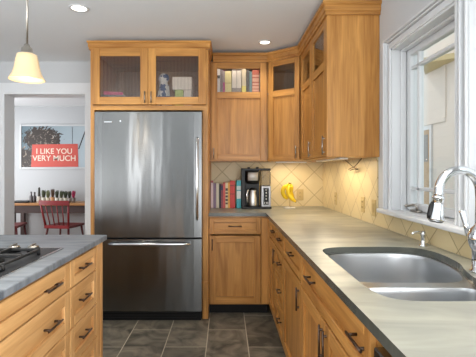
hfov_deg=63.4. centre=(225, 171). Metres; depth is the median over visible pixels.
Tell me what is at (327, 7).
crown molding
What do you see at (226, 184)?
book
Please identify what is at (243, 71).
book
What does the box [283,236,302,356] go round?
base cabinet
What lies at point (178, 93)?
carton
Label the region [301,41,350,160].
upper cabinet
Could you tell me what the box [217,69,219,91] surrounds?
book
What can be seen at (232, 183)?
book
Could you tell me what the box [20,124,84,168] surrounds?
framed print
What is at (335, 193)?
outlet
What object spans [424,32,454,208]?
house
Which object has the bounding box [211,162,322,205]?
backsplash
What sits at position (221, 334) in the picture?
floor
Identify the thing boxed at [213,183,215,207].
book
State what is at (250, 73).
book
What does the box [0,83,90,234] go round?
trim
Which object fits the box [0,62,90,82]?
wall
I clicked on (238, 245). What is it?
base cabinet
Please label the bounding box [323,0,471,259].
wall
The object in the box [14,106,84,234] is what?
wall
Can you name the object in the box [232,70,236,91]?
book
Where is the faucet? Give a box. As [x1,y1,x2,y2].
[427,166,475,273]
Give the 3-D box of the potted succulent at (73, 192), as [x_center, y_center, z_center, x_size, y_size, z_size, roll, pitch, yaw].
[-2.580,0.425,6.539,0.067,0.204,0.068,0,0,0]
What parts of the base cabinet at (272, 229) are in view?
drawer, handle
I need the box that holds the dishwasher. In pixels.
[374,347,391,356]
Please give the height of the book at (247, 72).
0.237 m
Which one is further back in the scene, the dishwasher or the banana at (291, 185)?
the banana at (291, 185)
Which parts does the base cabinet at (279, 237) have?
drawer, drawer, drawer, drawer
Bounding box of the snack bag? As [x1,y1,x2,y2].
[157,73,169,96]
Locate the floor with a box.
[103,303,285,356]
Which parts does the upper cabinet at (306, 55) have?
door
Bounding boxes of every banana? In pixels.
[281,183,288,198]
[286,183,295,202]
[290,183,293,196]
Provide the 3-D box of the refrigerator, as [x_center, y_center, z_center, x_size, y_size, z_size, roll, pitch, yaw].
[-0.656,0.388,3.603,0.908,1.785,0.834,0,0,0]
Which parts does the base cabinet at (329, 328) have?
handle, door, handle, handle, door, handle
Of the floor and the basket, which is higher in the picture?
the basket
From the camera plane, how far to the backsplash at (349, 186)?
2.82 m
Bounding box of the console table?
[14,201,84,234]
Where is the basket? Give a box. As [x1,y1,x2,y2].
[245,171,259,183]
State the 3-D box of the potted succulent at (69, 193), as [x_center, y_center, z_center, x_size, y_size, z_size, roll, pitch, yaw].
[-2.648,0.429,6.540,0.066,0.198,0.067,0,0,30]
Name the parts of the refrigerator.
fresh food door, handle, freezer drawer, casing, handle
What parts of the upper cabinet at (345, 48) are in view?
door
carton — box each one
[175,90,183,96]
[184,90,192,96]
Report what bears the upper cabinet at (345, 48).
attached to the wall at (394, 13)
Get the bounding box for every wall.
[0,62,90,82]
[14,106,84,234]
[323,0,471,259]
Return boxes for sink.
[327,253,475,300]
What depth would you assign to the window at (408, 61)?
2.29 m
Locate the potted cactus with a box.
[37,187,40,202]
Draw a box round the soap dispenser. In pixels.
[411,231,427,246]
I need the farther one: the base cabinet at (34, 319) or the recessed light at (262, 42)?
the recessed light at (262, 42)
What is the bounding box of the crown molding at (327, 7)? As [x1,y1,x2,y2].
[213,0,381,62]
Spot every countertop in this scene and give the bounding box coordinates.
[0,235,106,300]
[209,206,475,356]
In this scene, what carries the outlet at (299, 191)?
attached to the wall at (52, 72)
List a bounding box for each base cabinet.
[0,263,69,356]
[67,242,102,356]
[209,216,268,312]
[269,220,276,323]
[275,228,283,345]
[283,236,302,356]
[301,256,382,356]
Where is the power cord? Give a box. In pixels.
[345,158,361,170]
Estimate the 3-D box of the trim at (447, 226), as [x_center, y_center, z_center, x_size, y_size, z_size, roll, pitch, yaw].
[1.009,0.248,1.585,0.088,0.026,1.770,0,0,0]
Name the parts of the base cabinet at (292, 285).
drawer, handle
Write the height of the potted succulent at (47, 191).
0.212 m
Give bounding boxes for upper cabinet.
[210,62,266,161]
[267,56,329,161]
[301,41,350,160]
[311,15,378,158]
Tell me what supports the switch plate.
attached to the wall at (394, 13)
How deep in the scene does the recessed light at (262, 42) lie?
3.46 m
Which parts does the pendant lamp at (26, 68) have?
lamp shade, rod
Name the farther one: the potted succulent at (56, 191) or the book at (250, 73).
the potted succulent at (56, 191)
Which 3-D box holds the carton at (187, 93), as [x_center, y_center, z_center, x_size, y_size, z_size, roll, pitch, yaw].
[-0.347,-0.659,3.590,0.072,0.172,0.140,0,0,0]
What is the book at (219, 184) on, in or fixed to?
on the countertop at (404, 328)
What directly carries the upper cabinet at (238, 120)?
attached to the wall at (52, 72)
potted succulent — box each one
[41,190,45,199]
[46,190,49,199]
[50,189,54,200]
[55,190,58,200]
[59,191,62,200]
[63,191,67,200]
[68,191,71,202]
[72,191,75,202]
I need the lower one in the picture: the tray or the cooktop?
the cooktop
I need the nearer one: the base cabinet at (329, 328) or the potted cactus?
the base cabinet at (329, 328)
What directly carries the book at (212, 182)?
on the countertop at (404, 328)
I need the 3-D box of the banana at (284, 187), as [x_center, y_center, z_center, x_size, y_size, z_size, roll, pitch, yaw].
[0.596,0.194,3.850,0.090,0.173,0.052,0,0,0]
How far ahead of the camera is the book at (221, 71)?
3.80 m
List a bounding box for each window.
[391,2,454,223]
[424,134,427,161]
[468,0,475,227]
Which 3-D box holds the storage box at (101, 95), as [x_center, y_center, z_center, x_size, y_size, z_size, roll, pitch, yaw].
[-1.027,-0.635,3.630,0.209,0.125,0.260,0,0,0]
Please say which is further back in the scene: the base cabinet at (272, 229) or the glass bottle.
the glass bottle
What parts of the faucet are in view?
spout, lever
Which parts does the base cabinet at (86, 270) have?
drawer, drawer, drawer, handle, handle, handle, drawer, corner post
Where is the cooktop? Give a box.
[0,243,63,278]
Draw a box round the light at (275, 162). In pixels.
[275,162,306,162]
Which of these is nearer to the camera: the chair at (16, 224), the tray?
the chair at (16, 224)
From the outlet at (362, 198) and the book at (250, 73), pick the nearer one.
the outlet at (362, 198)
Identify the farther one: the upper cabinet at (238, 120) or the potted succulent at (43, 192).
the potted succulent at (43, 192)
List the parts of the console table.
leg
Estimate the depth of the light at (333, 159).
2.98 m
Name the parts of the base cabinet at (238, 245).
drawer, door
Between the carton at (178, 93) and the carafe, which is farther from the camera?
the carafe
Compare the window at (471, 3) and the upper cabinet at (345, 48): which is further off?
the upper cabinet at (345, 48)
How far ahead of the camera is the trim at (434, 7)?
1.77 m
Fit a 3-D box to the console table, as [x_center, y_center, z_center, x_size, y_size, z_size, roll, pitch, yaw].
[-2.920,0.904,6.610,1.400,0.752,0.420,0,0,0]
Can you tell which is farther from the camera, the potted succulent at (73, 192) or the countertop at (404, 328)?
the potted succulent at (73, 192)
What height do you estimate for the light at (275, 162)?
0.012 m
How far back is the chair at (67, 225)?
5.82 m
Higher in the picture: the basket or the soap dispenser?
the basket
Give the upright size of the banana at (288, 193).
0.196 m
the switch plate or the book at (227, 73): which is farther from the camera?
the book at (227, 73)
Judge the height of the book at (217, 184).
0.251 m
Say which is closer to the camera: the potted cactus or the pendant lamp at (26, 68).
the pendant lamp at (26, 68)
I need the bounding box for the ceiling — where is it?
[0,0,322,105]
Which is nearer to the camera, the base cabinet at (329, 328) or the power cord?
the base cabinet at (329, 328)
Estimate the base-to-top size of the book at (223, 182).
0.257 m
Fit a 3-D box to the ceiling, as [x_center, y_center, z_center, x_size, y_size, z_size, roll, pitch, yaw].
[-1.558,-1.210,2.125,5.483,0.100,9.650,0,0,0]
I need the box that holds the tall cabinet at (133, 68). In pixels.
[86,40,212,318]
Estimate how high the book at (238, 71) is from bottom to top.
0.245 m
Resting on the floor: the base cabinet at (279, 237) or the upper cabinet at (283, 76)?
the base cabinet at (279, 237)
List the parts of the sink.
bowl, bowl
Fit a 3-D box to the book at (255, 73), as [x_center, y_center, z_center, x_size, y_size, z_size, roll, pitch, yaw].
[0.298,-0.881,3.884,0.069,0.241,0.172,0,0,0]
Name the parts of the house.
narrow door, door frame, wall trim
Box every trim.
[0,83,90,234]
[376,208,465,235]
[382,0,467,226]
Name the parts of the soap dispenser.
spout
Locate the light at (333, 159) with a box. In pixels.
[316,158,347,161]
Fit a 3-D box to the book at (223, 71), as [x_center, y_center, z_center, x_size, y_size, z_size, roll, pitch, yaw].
[-0.016,-0.879,3.884,0.018,0.236,0.172,0,0,0]
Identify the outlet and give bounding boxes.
[297,189,302,199]
[334,192,336,204]
[361,196,364,212]
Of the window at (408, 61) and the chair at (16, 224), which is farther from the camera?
the chair at (16, 224)
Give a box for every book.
[211,180,213,207]
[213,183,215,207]
[216,183,218,207]
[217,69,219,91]
[219,184,220,207]
[220,70,222,91]
[221,184,222,207]
[223,71,224,91]
[223,182,224,207]
[225,71,230,91]
[225,182,227,207]
[228,182,229,207]
[230,180,234,207]
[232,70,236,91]
[236,180,240,207]
[237,70,240,91]
[241,69,245,91]
[246,70,248,91]
[249,72,251,91]
[252,70,258,91]
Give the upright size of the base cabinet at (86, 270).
0.882 m
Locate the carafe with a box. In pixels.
[246,188,257,206]
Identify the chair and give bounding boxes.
[14,222,26,234]
[39,200,84,234]
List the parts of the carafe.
handle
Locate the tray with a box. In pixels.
[14,200,29,202]
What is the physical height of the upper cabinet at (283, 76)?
0.962 m
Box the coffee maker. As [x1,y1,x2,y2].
[241,167,271,208]
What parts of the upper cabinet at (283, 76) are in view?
door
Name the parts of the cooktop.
grate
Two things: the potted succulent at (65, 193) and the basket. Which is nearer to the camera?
the basket
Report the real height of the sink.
0.202 m
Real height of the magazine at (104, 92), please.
0.030 m
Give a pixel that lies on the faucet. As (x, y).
(435, 213)
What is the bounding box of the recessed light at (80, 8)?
[69,4,88,12]
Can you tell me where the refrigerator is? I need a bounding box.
[95,112,201,319]
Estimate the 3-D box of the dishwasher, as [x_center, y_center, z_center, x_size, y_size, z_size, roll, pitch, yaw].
[0.652,0.865,0.702,0.625,0.830,0.600,0,0,0]
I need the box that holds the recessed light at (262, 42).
[259,40,270,44]
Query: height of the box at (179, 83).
0.118 m
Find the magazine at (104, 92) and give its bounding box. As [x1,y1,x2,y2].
[103,91,122,94]
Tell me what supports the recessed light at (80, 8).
in the ceiling
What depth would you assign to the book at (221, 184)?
3.84 m
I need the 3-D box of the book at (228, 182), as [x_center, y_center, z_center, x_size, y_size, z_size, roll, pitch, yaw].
[0.034,0.237,3.920,0.017,0.257,0.161,0,0,0]
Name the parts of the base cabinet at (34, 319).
handle, handle, drawer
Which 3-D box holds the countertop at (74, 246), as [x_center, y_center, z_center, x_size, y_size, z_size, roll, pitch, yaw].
[-1.203,0.381,1.466,1.034,0.030,1.532,0,0,0]
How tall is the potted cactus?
0.258 m
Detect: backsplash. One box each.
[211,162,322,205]
[323,157,471,258]
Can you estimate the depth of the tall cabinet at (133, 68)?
3.34 m
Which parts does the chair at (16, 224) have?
seat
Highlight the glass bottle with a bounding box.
[29,192,32,202]
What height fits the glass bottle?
0.185 m
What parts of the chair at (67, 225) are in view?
post, crest rail, rail, seat, post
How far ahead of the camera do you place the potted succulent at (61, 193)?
6.52 m
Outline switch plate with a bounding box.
[372,199,375,216]
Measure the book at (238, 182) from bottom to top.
0.277 m
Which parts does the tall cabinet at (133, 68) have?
panel, door, crown moulding, door, panel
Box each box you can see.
[101,95,125,96]
[173,77,192,92]
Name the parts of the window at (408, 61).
sash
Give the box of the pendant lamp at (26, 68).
[8,0,45,83]
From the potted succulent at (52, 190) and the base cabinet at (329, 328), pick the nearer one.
the base cabinet at (329, 328)
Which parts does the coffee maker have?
water tank, control panel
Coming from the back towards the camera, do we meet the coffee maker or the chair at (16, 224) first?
the chair at (16, 224)

